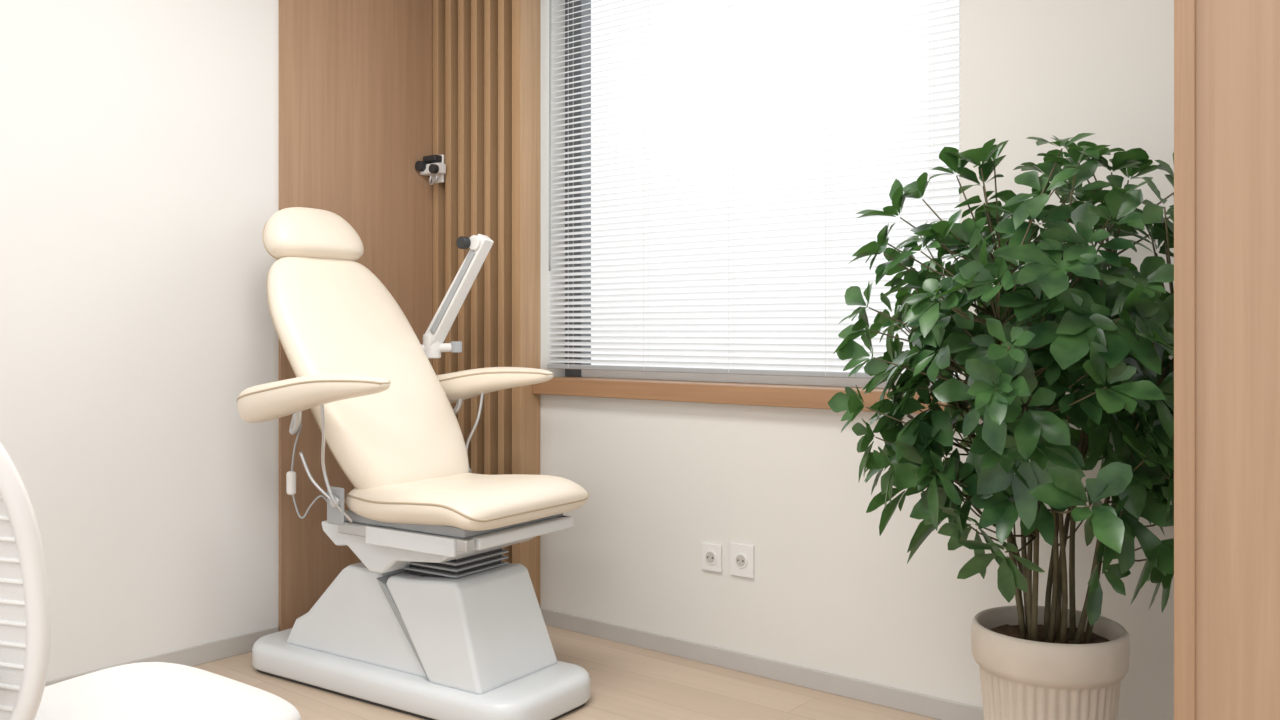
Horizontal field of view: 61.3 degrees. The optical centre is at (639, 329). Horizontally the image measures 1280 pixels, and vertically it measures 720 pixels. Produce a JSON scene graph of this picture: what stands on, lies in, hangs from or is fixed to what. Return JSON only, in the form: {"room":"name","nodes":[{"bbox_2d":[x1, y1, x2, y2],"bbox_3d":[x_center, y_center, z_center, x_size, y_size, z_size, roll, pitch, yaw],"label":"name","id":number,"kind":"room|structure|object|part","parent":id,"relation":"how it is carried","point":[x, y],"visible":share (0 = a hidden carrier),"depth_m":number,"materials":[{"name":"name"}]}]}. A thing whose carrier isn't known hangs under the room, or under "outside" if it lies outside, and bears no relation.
{"room":"medical examination room","nodes":[
{"label":"medical examination room","id":0,"kind":"room"},
{"bbox_2d":[0,0,278,680],"bbox_3d":[-2.389,-0.250,2.512,0.120,2.700,5.450,0,0,39],"label":"wall","id":1,"kind":"structure","parent":0,"point":[139,139],"depth_m":3.41,"materials":[{"name":"white paint"}]},
{"bbox_2d":[45,627,277,686],"bbox_3d":[-2.666,1.069,2.070,0.012,0.062,4.415,0,0,39],"label":"baseboard","id":2,"kind":"structure","parent":1,"relation":"attached to","point":[224,648],"depth_m":3.57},
{"bbox_2d":[279,0,432,630],"bbox_3d":[-1.016,-0.250,4.083,0.016,2.700,0.777,0,0,39],"label":"wall panel","id":3,"kind":"object","parent":1,"relation":"attached to","point":[356,76],"visible":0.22,"depth_m":3.99,"materials":[{"name":"brown wood"}]},
{"bbox_2d":[192,625,939,719],"bbox_3d":[-0.454,1.150,0.929,5.120,0.100,5.450,0,0,39],"label":"floor","id":4,"kind":"structure","parent":0,"point":[628,682],"depth_m":3.26,"materials":[{"name":"brown wood"}]},
{"bbox_2d":[0,442,300,719],"bbox_3d":[-0.924,0.572,1.806,0.608,1.055,0.668,0,0,37],"label":"office chair","id":5,"kind":"object","parent":4,"relation":"on","point":[142,690],"visible":1,"depth_m":1.75,"materials":[{"name":"white plastic"}]},
{"bbox_3d":[-1.054,0.355,1.591,0.500,0.621,0.145,0,0,37],"label":"frame","id":6,"kind":"part","parent":5,"relation":"part of","materials":[{"name":"white plastic"}]},
{"bbox_3d":[-0.889,0.667,1.812,0.510,0.086,0.495,0,0,37],"label":"seat","id":7,"kind":"part","parent":5,"relation":"part of","materials":[{"name":"white"}]},
{"bbox_2d":[237,207,589,719],"bbox_3d":[-0.703,0.345,3.366,1.150,1.510,0.841,0,0,34],"label":"chair","id":8,"kind":"object","parent":4,"relation":"on","point":[432,623],"visible":1,"depth_m":3.22,"materials":[{"name":"leather"}]},
{"bbox_2d":[264,207,363,260],"bbox_3d":[-1.097,-0.312,3.628,0.174,0.195,0.379,0,0,34],"label":"cushion","id":9,"kind":"object","parent":8,"relation":"on","point":[292,233],"depth_m":3.54,"materials":[{"name":"beige leather"}]},
{"bbox_3d":[-0.952,0.431,3.175,0.114,0.146,0.013,0,0,15],"label":"release lever","id":10,"kind":"part","parent":8,"relation":"part of","materials":[{"name":"metal"}]},
{"bbox_3d":[-0.892,0.515,3.166,0.070,0.110,0.012,0,0,34],"label":"hinge plate","id":11,"kind":"part","parent":8,"relation":"part of","materials":[{"name":"grey plastic"}]},
{"bbox_2d":[268,256,468,488],"bbox_3d":[-0.872,0.141,3.476,0.542,0.768,0.541,0,0,34],"label":"backrest cushion","id":12,"kind":"object","parent":8,"relation":"on","point":[330,314],"depth_m":3.40,"materials":[{"name":"beige leather"}]},
{"bbox_3d":[-0.675,0.588,3.084,0.520,0.035,0.036,0,0,34],"label":"seat rail","id":13,"kind":"part","parent":8,"relation":"part of","materials":[{"name":"metal"}]},
{"bbox_3d":[-0.649,0.595,3.042,0.350,0.050,0.012,0,0,34],"label":"rail","id":14,"kind":"part","parent":8,"relation":"part of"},
{"bbox_3d":[-0.705,1.047,3.363,1.150,0.082,0.430,0,0,34],"label":"plate","id":15,"kind":"part","parent":8,"relation":"part of","materials":[{"name":"white plastic"}]},
{"bbox_3d":[-0.647,0.060,3.806,0.040,0.040,0.040,0,0,34],"label":"joint knob","id":16,"kind":"part","parent":8,"relation":"part of","materials":[{"name":"grey plastic"}]},
{"bbox_3d":[-0.607,-0.300,3.713,0.044,0.044,0.030,0,0,34],"label":"arm knob","id":17,"kind":"part","parent":8,"relation":"part of","materials":[{"name":"plastic"}]},
{"bbox_2d":[346,473,587,530],"bbox_3d":[-0.523,0.504,3.240,0.557,0.121,0.552,0,0,34],"label":"seat cushion","id":18,"kind":"object","parent":8,"relation":"on","point":[383,501],"depth_m":3.09,"materials":[{"name":"beige leather"}]},
{"bbox_2d":[828,133,1173,719],"bbox_3d":[0.905,0.333,2.413,0.902,1.535,0.987,0,0,-36],"label":"plant","id":19,"kind":"object","parent":4,"relation":"on","point":[1035,336],"visible":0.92,"depth_m":2.23,"materials":[{"name":"green plant"}]},
{"bbox_3d":[0.907,0.876,2.399,0.330,0.448,0.330,0,0,39],"label":"pot","id":20,"kind":"part","parent":19,"relation":"part of","materials":[{"name":"beige ceramic"}]},
{"bbox_2d":[540,0,1173,719],"bbox_3d":[1.229,-0.250,2.891,5.000,2.700,0.220,0,0,39],"label":"wall","id":21,"kind":"structure","parent":0,"point":[827,592],"depth_m":3.27,"materials":[{"name":"beige paint"}]},
{"bbox_2d":[433,0,539,605],"bbox_3d":[-0.601,-0.250,4.179,0.502,2.700,0.104,0,0,39],"label":"cladding","id":22,"kind":"object","parent":21,"relation":"attached to","point":[486,53],"visible":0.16,"depth_m":4.10,"materials":[{"name":"brown wood"}]},
{"bbox_2d":[415,154,445,184],"bbox_3d":[-0.813,-0.627,4.230,0.113,0.127,0.085,0,0,39],"label":"holder","id":23,"kind":"object","parent":22,"relation":"attached to","point":[436,170],"visible":1,"depth_m":4.22,"materials":[{"name":"white plastic"}]},
{"bbox_3d":[-0.859,-0.642,4.232,0.040,0.040,0.030,0,0,39],"label":"clamp knob","id":24,"kind":"part","parent":23,"relation":"part of","materials":[{"name":"plastic"}]},
{"bbox_3d":[-0.799,-0.625,4.186,0.036,0.036,0.025,0,0,39],"label":"clamp knob","id":25,"kind":"part","parent":23,"relation":"part of","materials":[{"name":"plastic"}]},
{"bbox_3d":[-0.797,-0.635,4.264,0.065,0.110,0.012,0,0,39],"label":"mount plate","id":26,"kind":"part","parent":23,"relation":"part of","materials":[{"name":"white plastic"}]},
{"bbox_2d":[565,0,590,376],"bbox_3d":[-0.238,-0.620,4.157,0.085,1.600,0.060,0,0,39],"label":"frame","id":27,"kind":"object","parent":21,"relation":"attached to","point":[568,372],"visible":0.67,"depth_m":4.13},
{"bbox_2d":[701,542,721,572],"bbox_3d":[0.234,0.748,3.554,0.080,0.090,0.014,0,0,39],"label":"wall socket","id":28,"kind":"object","parent":21,"relation":"attached to","point":[711,554],"visible":1,"depth_m":3.55,"materials":[{"name":"white plastic"}]},
{"bbox_2d":[730,542,753,578],"bbox_3d":[0.327,0.742,3.478,0.090,0.105,0.014,0,0,39],"label":"wall socket","id":29,"kind":"object","parent":21,"relation":"attached to","point":[741,555],"visible":1,"depth_m":3.47,"materials":[{"name":"white plastic"}]},
{"bbox_2d":[533,376,969,413],"bbox_3d":[0.330,0.190,3.624,1.638,0.021,0.215,0,0,39],"label":"window sill","id":30,"kind":"structure","parent":21,"relation":"attached to","point":[646,380],"depth_m":3.61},
{"bbox_2d":[581,370,932,388],"bbox_3d":[0.373,0.158,3.657,1.495,0.045,0.060,0,0,39],"label":"frame","id":31,"kind":"object","parent":30,"relation":"on","point":[702,377],"visible":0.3,"depth_m":3.66,"materials":[{"name":"grey aluminium"}]},
{"bbox_2d":[547,0,959,380],"bbox_3d":[0.280,-0.637,3.562,1.630,1.564,0.051,0,0,39],"label":"blind","id":32,"kind":"object","parent":21,"relation":"attached to","point":[825,373],"visible":0.77,"depth_m":3.55,"materials":[{"name":"grey plastic"}]},
{"bbox_3d":[0.286,0.137,3.567,1.624,0.017,0.026,0,0,39],"label":"rail","id":33,"kind":"part","parent":32,"relation":"part of","materials":[{"name":"grey plastic"}]},
{"bbox_2d":[540,608,983,719],"bbox_3d":[1.320,1.071,2.667,4.375,0.058,0.012,0,0,39],"label":"baseboard","id":34,"kind":"structure","parent":21,"relation":"attached to","point":[904,700],"depth_m":3.39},
{"bbox_2d":[959,0,959,374],"bbox_3d":[0.975,-0.620,3.164,0.060,1.600,0.060,0,0,39],"label":"frame","id":35,"kind":"object","parent":21,"relation":"attached to","point":[959,0],"visible":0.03,"depth_m":3.16,"materials":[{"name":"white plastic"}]},
{"bbox_2d":[1196,0,1279,719],"bbox_3d":[1.478,-0.250,1.415,1.345,2.700,0.150,0,0,39],"label":"wood panel","id":36,"kind":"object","parent":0,"point":[1238,41],"depth_m":1.74,"materials":[{"name":"brown wood"}]},
{"bbox_2d":[1174,0,1195,719],"bbox_3d":[0.951,-0.250,1.847,0.032,2.700,0.168,0,0,39],"label":"trim","id":37,"kind":"structure","parent":36,"relation":"attached to","point":[1184,10],"depth_m":1.78,"materials":[{"name":"brown wood"}]}
]}

